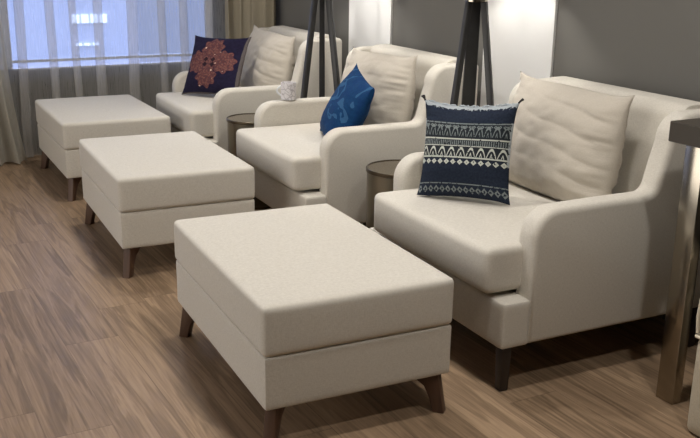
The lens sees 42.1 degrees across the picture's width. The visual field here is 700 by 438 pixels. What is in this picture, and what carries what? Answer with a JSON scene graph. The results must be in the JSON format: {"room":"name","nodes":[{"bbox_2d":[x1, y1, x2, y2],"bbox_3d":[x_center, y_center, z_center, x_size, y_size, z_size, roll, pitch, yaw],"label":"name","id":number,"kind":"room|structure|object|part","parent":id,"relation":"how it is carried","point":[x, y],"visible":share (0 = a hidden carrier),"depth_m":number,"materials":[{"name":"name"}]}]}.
{"room":"lounge","nodes":[
{"label":"lounge","id":0,"kind":"room"},
{"bbox_2d":[9,0,225,140],"bbox_3d":[-2.950,-1.603,5.362,5.040,2.780,0.150,-8,19,-28],"label":"wall","id":1,"kind":"structure","parent":0,"point":[144,85],"depth_m":6.17,"materials":[{"name":"grey paint"}]},
{"bbox_2d":[22,140,41,153],"bbox_3d":[-2.942,-0.367,5.642,5.010,0.090,0.014,-8,19,-28],"label":"baseboard","id":2,"kind":"structure","parent":1,"relation":"attached to","point":[30,146],"depth_m":6.07,"materials":[{"name":"grey paint"}]},
{"bbox_2d":[0,0,212,75],"bbox_3d":[-2.838,-1.730,5.352,4.260,1.827,0.130,-8,19,-28],"label":"window","id":3,"kind":"structure","parent":1,"relation":"in","point":[207,4],"depth_m":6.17,"materials":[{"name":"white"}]},
{"bbox_3d":[-2.839,-0.859,5.585,4.260,0.024,0.080,-8,19,-28],"label":"sill","id":4,"kind":"part","parent":3,"relation":"part of","materials":[{"name":"grey paint"}]},
{"bbox_2d":[225,0,274,38],"bbox_3d":[-0.673,-1.748,6.077,0.395,2.538,0.082,7,18,20],"label":"drape","id":5,"kind":"object","parent":1,"relation":"hanging from","point":[241,16],"visible":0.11,"depth_m":6.21,"materials":[{"name":"beige fabric"}]},
{"bbox_2d":[0,153,699,437],"bbox_3d":[-1.038,0.707,2.390,5.040,0.080,7.850,-8,19,-28],"label":"floor","id":6,"kind":"structure","parent":0,"point":[88,350],"depth_m":3.00,"materials":[{"name":"brown wood"}]},
{"bbox_2d":[0,15,26,165],"bbox_3d":[-2.300,-1.545,5.301,0.609,2.538,0.121,-8,19,-28],"label":"drape","id":7,"kind":"object","parent":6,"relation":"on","point":[11,145],"visible":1,"depth_m":5.70,"materials":[{"name":"fabric"}]},
{"bbox_2d":[35,94,170,201],"bbox_3d":[-1.468,-0.451,5.390,0.603,0.437,0.904,-8,18,-26],"label":"ottoman","id":8,"kind":"object","parent":6,"relation":"on","point":[62,122],"visible":0.75,"depth_m":5.06,"materials":[{"name":"beige fabric"}]},
{"bbox_3d":[-1.859,-0.376,5.657,0.144,0.130,0.034,6,17,17],"label":"leg","id":9,"kind":"part","parent":8,"relation":"part of","materials":[{"name":"brown wood"}]},
{"bbox_3d":[-1.502,-0.177,4.999,0.034,0.130,0.144,6,17,17],"label":"leg","id":10,"kind":"part","parent":8,"relation":"part of","materials":[{"name":"brown wood"}]},
{"bbox_2d":[35,94,170,149],"bbox_3d":[-1.469,-0.587,5.349,0.596,0.153,0.904,-8,18,-26],"label":"cushion","id":11,"kind":"object","parent":8,"relation":"on","point":[64,121],"depth_m":5.07,"materials":[{"name":"beige fabric"}]},
{"bbox_2d":[79,131,254,278],"bbox_3d":[-0.869,-0.107,4.249,0.603,0.437,0.904,-7,18,-25],"label":"ottoman","id":12,"kind":"object","parent":6,"relation":"on","point":[138,186],"visible":0.96,"depth_m":3.88,"materials":[{"name":"beige fabric"}]},
{"bbox_3d":[-1.254,-0.034,4.526,0.144,0.130,0.034,6,17,18],"label":"leg","id":13,"kind":"part","parent":12,"relation":"part of","materials":[{"name":"brown wood"}]},
{"bbox_3d":[-0.915,0.167,3.859,0.034,0.130,0.144,6,17,18],"label":"leg","id":14,"kind":"part","parent":12,"relation":"part of","materials":[{"name":"brown wood"}]},
{"bbox_2d":[79,131,254,212],"bbox_3d":[-0.871,-0.242,4.207,0.596,0.153,0.904,-7,18,-25],"label":"cushion","id":15,"kind":"object","parent":12,"relation":"on","point":[173,172],"depth_m":3.91,"materials":[{"name":"beige fabric"}]},
{"bbox_2d":[226,113,270,209],"bbox_3d":[-0.513,-0.317,4.924,0.300,0.469,0.300,-8,19,-28],"label":"side table","id":16,"kind":"object","parent":6,"relation":"on","point":[235,122],"visible":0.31,"depth_m":4.81,"materials":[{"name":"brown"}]},
{"bbox_2d":[156,26,341,150],"bbox_3d":[-0.651,-0.704,5.546,0.911,0.862,0.890,-7,18,-26],"label":"armchair","id":17,"kind":"object","parent":6,"relation":"on","point":[206,115],"visible":0.41,"depth_m":5.18,"materials":[{"name":"beige fabric"}]},
{"bbox_2d":[156,92,214,136],"bbox_3d":[-0.714,-0.659,5.505,0.752,0.158,0.749,-7,18,-26],"label":"seat cushion","id":18,"kind":"object","parent":17,"relation":"on","point":[186,112],"depth_m":5.20,"materials":[{"name":"beige fabric"}]},
{"bbox_3d":[-0.711,-0.506,5.574,0.710,0.154,0.890,-7,18,-26],"label":"seat","id":19,"kind":"part","parent":17,"relation":"part of","materials":[{"name":"beige fabric"}]},
{"bbox_2d":[181,35,250,94],"bbox_3d":[-0.808,-0.918,5.458,0.433,0.358,0.186,10,18,27],"label":"cushion","id":20,"kind":"object","parent":17,"relation":"on","point":[216,64],"visible":0.98,"depth_m":5.40,"materials":[{"name":"blue fabric"}]},
{"bbox_3d":[-0.768,-0.883,5.900,0.775,0.695,0.086,-7,18,-26],"label":"armrest","id":21,"kind":"part","parent":17,"relation":"part of","materials":[{"name":"beige fabric"}]},
{"bbox_2d":[240,25,295,86],"bbox_3d":[-0.512,-0.964,5.567,0.243,0.397,0.688,-7,18,-26],"label":"cushion","id":22,"kind":"object","parent":17,"relation":"on","point":[270,59],"visible":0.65,"depth_m":5.38,"materials":[{"name":"beige fabric"}]},
{"bbox_3d":[-0.409,-0.675,5.211,0.775,0.695,0.086,-7,18,-26],"label":"armrest","id":23,"kind":"part","parent":17,"relation":"part of","materials":[{"name":"beige fabric"}]},
{"bbox_3d":[-0.318,-0.820,5.684,0.170,0.708,0.742,-7,18,-26],"label":"backrest","id":24,"kind":"part","parent":17,"relation":"part of","materials":[{"name":"beige fabric"}]},
{"bbox_2d":[174,204,453,437],"bbox_3d":[-0.154,0.288,2.942,0.603,0.437,0.904,-7,18,-25],"label":"ottoman","id":25,"kind":"object","parent":6,"relation":"on","point":[308,303],"visible":1,"depth_m":2.61,"materials":[{"name":"beige fabric"}]},
{"bbox_3d":[-0.537,0.360,3.221,0.144,0.130,0.034,6,17,18],"label":"leg","id":26,"kind":"part","parent":25,"relation":"part of","materials":[{"name":"brown wood"}]},
{"bbox_3d":[-0.202,0.562,2.552,0.034,0.130,0.144,6,17,18],"label":"leg","id":27,"kind":"part","parent":25,"relation":"part of","materials":[{"name":"brown wood"}]},
{"bbox_2d":[174,204,453,356],"bbox_3d":[-0.155,0.152,2.901,0.596,0.153,0.904,-7,18,-25],"label":"cushion","id":28,"kind":"object","parent":25,"relation":"on","point":[308,280],"depth_m":2.62,"materials":[{"name":"beige fabric"}]},
{"bbox_3d":[0.218,0.511,2.748,0.144,0.130,0.034,6,17,18],"label":"leg","id":29,"kind":"part","parent":25,"relation":"part of","materials":[{"name":"brown wood"}]},
{"bbox_2d":[300,0,339,97],"bbox_3d":[-0.155,-0.910,4.974,0.420,1.593,0.420,-2,17,-9],"label":"lamp","id":30,"kind":"object","parent":6,"relation":"on","point":[329,6],"visible":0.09,"depth_m":4.94,"materials":[{"name":"black wood"}]},
{"bbox_3d":[-0.252,-0.678,4.986,0.172,1.138,0.034,-8,19,-28],"label":"leg","id":31,"kind":"part","parent":30,"relation":"part of","materials":[{"name":"black wood"}]},
{"bbox_3d":[-0.158,-0.722,5.142,0.036,1.138,0.171,1,16,0],"label":"leg","id":32,"kind":"part","parent":30,"relation":"part of","materials":[{"name":"black wood"}]},
{"bbox_3d":[-0.066,-0.675,4.987,0.171,1.138,0.034,10,19,29],"label":"leg","id":33,"kind":"part","parent":30,"relation":"part of","materials":[{"name":"black wood"}]},
{"bbox_2d":[236,44,477,222],"bbox_3d":[-0.016,-0.374,4.454,0.911,0.862,0.890,-7,18,-26],"label":"armchair","id":34,"kind":"object","parent":6,"relation":"on","point":[293,162],"visible":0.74,"depth_m":4.09,"materials":[{"name":"beige fabric"}]},
{"bbox_2d":[236,123,323,190],"bbox_3d":[-0.079,-0.329,4.413,0.752,0.158,0.749,-7,18,-26],"label":"seat cushion","id":35,"kind":"object","parent":34,"relation":"on","point":[290,155],"depth_m":4.19,"materials":[{"name":"beige fabric"}]},
{"bbox_3d":[-0.077,-0.175,4.483,0.710,0.154,0.890,-7,18,-26],"label":"seat","id":36,"kind":"part","parent":34,"relation":"part of","materials":[{"name":"beige fabric"}]},
{"bbox_2d":[276,81,295,100],"bbox_3d":[-0.325,-0.658,4.674,0.098,0.090,0.078,-8,19,-28],"label":"mug","id":37,"kind":"object","parent":34,"relation":"on","point":[288,88],"visible":1,"depth_m":4.65,"materials":[{"name":"white ceramic"}]},
{"bbox_3d":[-0.133,-0.553,4.809,0.775,0.695,0.086,-7,18,-26],"label":"armrest","id":38,"kind":"part","parent":34,"relation":"part of","materials":[{"name":"beige fabric"}]},
{"bbox_2d":[320,64,374,135],"bbox_3d":[-0.024,-0.538,4.242,0.208,0.340,0.423,-4,17,-15],"label":"cushion","id":39,"kind":"object","parent":34,"relation":"on","point":[349,105],"visible":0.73,"depth_m":4.12,"materials":[{"name":"fabric"}]},
{"bbox_2d":[341,46,417,124],"bbox_3d":[0.120,-0.637,4.479,0.240,0.400,0.693,-7,18,-26],"label":"cushion","id":40,"kind":"object","parent":34,"relation":"on","point":[392,77],"visible":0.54,"depth_m":4.26,"materials":[{"name":"beige fabric"}]},
{"bbox_3d":[0.225,-0.345,4.120,0.775,0.695,0.086,-7,18,-26],"label":"armrest","id":41,"kind":"part","parent":34,"relation":"part of","materials":[{"name":"beige fabric"}]},
{"bbox_3d":[0.317,-0.489,4.593,0.170,0.708,0.742,-7,18,-26],"label":"backrest","id":42,"kind":"part","parent":34,"relation":"part of","materials":[{"name":"beige fabric"}]},
{"bbox_2d":[366,159,401,227],"bbox_3d":[0.213,0.009,3.854,0.300,0.469,0.300,-8,19,-28],"label":"side table","id":43,"kind":"object","parent":6,"relation":"on","point":[380,174],"visible":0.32,"depth_m":3.75,"materials":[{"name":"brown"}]},
{"bbox_2d":[450,0,493,106],"bbox_3d":[0.523,-0.585,3.901,0.420,1.593,0.420,-2,17,-9],"label":"lamp","id":44,"kind":"object","parent":6,"relation":"on","point":[467,56],"visible":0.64,"depth_m":3.85,"materials":[{"name":"black wood"}]},
{"bbox_3d":[0.426,-0.352,3.912,0.169,1.138,0.028,-8,19,-28],"label":"leg","id":45,"kind":"part","parent":44,"relation":"part of","materials":[{"name":"black wood"}]},
{"bbox_3d":[0.520,-0.397,4.069,0.066,1.137,0.169,1,16,0],"label":"leg","id":46,"kind":"part","parent":44,"relation":"part of","materials":[{"name":"black wood"}]},
{"bbox_3d":[0.528,-0.915,3.804,0.096,0.014,0.096,-8,19,-28],"label":"leg plate","id":47,"kind":"part","parent":44,"relation":"part of","materials":[{"name":"silver metal"}]},
{"bbox_3d":[0.613,-0.349,3.913,0.169,1.137,0.028,10,19,29],"label":"leg","id":48,"kind":"part","parent":44,"relation":"part of","materials":[{"name":"black wood"}]},
{"bbox_2d":[369,76,699,391],"bbox_3d":[0.644,-0.020,3.286,0.911,0.862,0.890,-7,18,-26],"label":"armchair","id":49,"kind":"object","parent":6,"relation":"on","point":[537,266],"visible":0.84,"depth_m":2.93,"materials":[{"name":"beige fabric"}]},
{"bbox_3d":[0.583,0.178,3.314,0.710,0.154,0.890,-7,18,-26],"label":"seat","id":50,"kind":"part","parent":49,"relation":"part of","materials":[{"name":"beige fabric"}]},
{"bbox_2d":[374,181,559,293],"bbox_3d":[0.581,0.024,3.244,0.752,0.158,0.749,-7,18,-26],"label":"seat cushion","id":51,"kind":"object","parent":49,"relation":"on","point":[479,243],"depth_m":3.03,"materials":[{"name":"beige fabric"}]},
{"bbox_2d":[416,95,523,204],"bbox_3d":[0.408,-0.255,3.252,0.385,0.367,0.156,8,18,24],"label":"cushion","id":52,"kind":"object","parent":49,"relation":"on","point":[467,150],"visible":1,"depth_m":3.20,"materials":[{"name":"blue fabric"}]},
{"bbox_3d":[0.527,-0.200,3.640,0.775,0.695,0.086,-7,18,-26],"label":"armrest","id":53,"kind":"part","parent":49,"relation":"part of","materials":[{"name":"beige fabric"}]},
{"bbox_3d":[0.481,0.466,2.868,0.038,0.156,0.038,-7,18,-26],"label":"leg","id":54,"kind":"part","parent":49,"relation":"part of","materials":[{"name":"brown wood"}]},
{"bbox_2d":[509,71,634,200],"bbox_3d":[0.766,-0.298,3.342,0.237,0.410,0.644,-7,18,-26],"label":"cushion","id":55,"kind":"object","parent":49,"relation":"on","point":[567,143],"visible":0.84,"depth_m":3.19,"materials":[{"name":"beige fabric"}]},
{"bbox_3d":[0.885,0.008,2.951,0.775,0.695,0.086,-7,18,-26],"label":"armrest","id":56,"kind":"part","parent":49,"relation":"part of","materials":[{"name":"beige fabric"}]},
{"bbox_3d":[0.977,-0.136,3.424,0.170,0.708,0.742,-7,18,-26],"label":"backrest","id":57,"kind":"part","parent":49,"relation":"part of","materials":[{"name":"beige fabric"}]},
{"bbox_3d":[1.197,0.375,3.213,0.053,0.160,0.038,-7,18,-26],"label":"leg","id":58,"kind":"part","parent":49,"relation":"part of","materials":[{"name":"brown wood"}]},
{"bbox_2d":[656,118,699,404],"bbox_3d":[1.428,0.242,2.420,0.500,0.865,1.150,-8,19,-28],"label":"console table","id":59,"kind":"object","parent":6,"relation":"on","point":[686,251],"visible":1,"depth_m":2.70,"materials":[{"name":"brown wood"}]},
{"bbox_2d":[687,300,699,436],"bbox_3d":[1.266,0.429,2.494,0.436,0.460,0.476,-8,19,-28],"label":"stool","id":60,"kind":"object","parent":6,"relation":"on","point":[693,424],"visible":1,"depth_m":2.59,"materials":[{"name":"beige fabric"}]},
{"bbox_2d":[275,0,699,307],"bbox_3d":[1.204,-0.928,3.277,0.120,2.780,8.000,-8,19,-28],"label":"wall","id":61,"kind":"structure","parent":0,"point":[653,46],"depth_m":3.61,"materials":[{"name":"grey paint"}]},
{"bbox_2d":[348,0,392,53],"bbox_3d":[0.118,-1.498,5.021,0.013,2.700,0.468,-8,19,-28],"label":"trim","id":62,"kind":"structure","parent":61,"relation":"attached to","point":[370,21],"depth_m":5.12,"materials":[{"name":"white paint"}]},
{"bbox_2d":[480,0,557,106],"bbox_3d":[0.750,-1.167,3.925,0.013,2.700,0.477,-8,19,-28],"label":"wall panel","id":63,"kind":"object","parent":61,"relation":"attached to","point":[522,32],"depth_m":4.02,"materials":[{"name":"white paint"}]},
{"bbox_2d":[657,308,698,333],"bbox_3d":[1.159,0.314,3.537,0.024,0.090,7.850,-8,19,-28],"label":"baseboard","id":64,"kind":"structure","parent":61,"relation":"attached to","point":[662,316],"depth_m":3.46,"materials":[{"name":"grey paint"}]}
]}

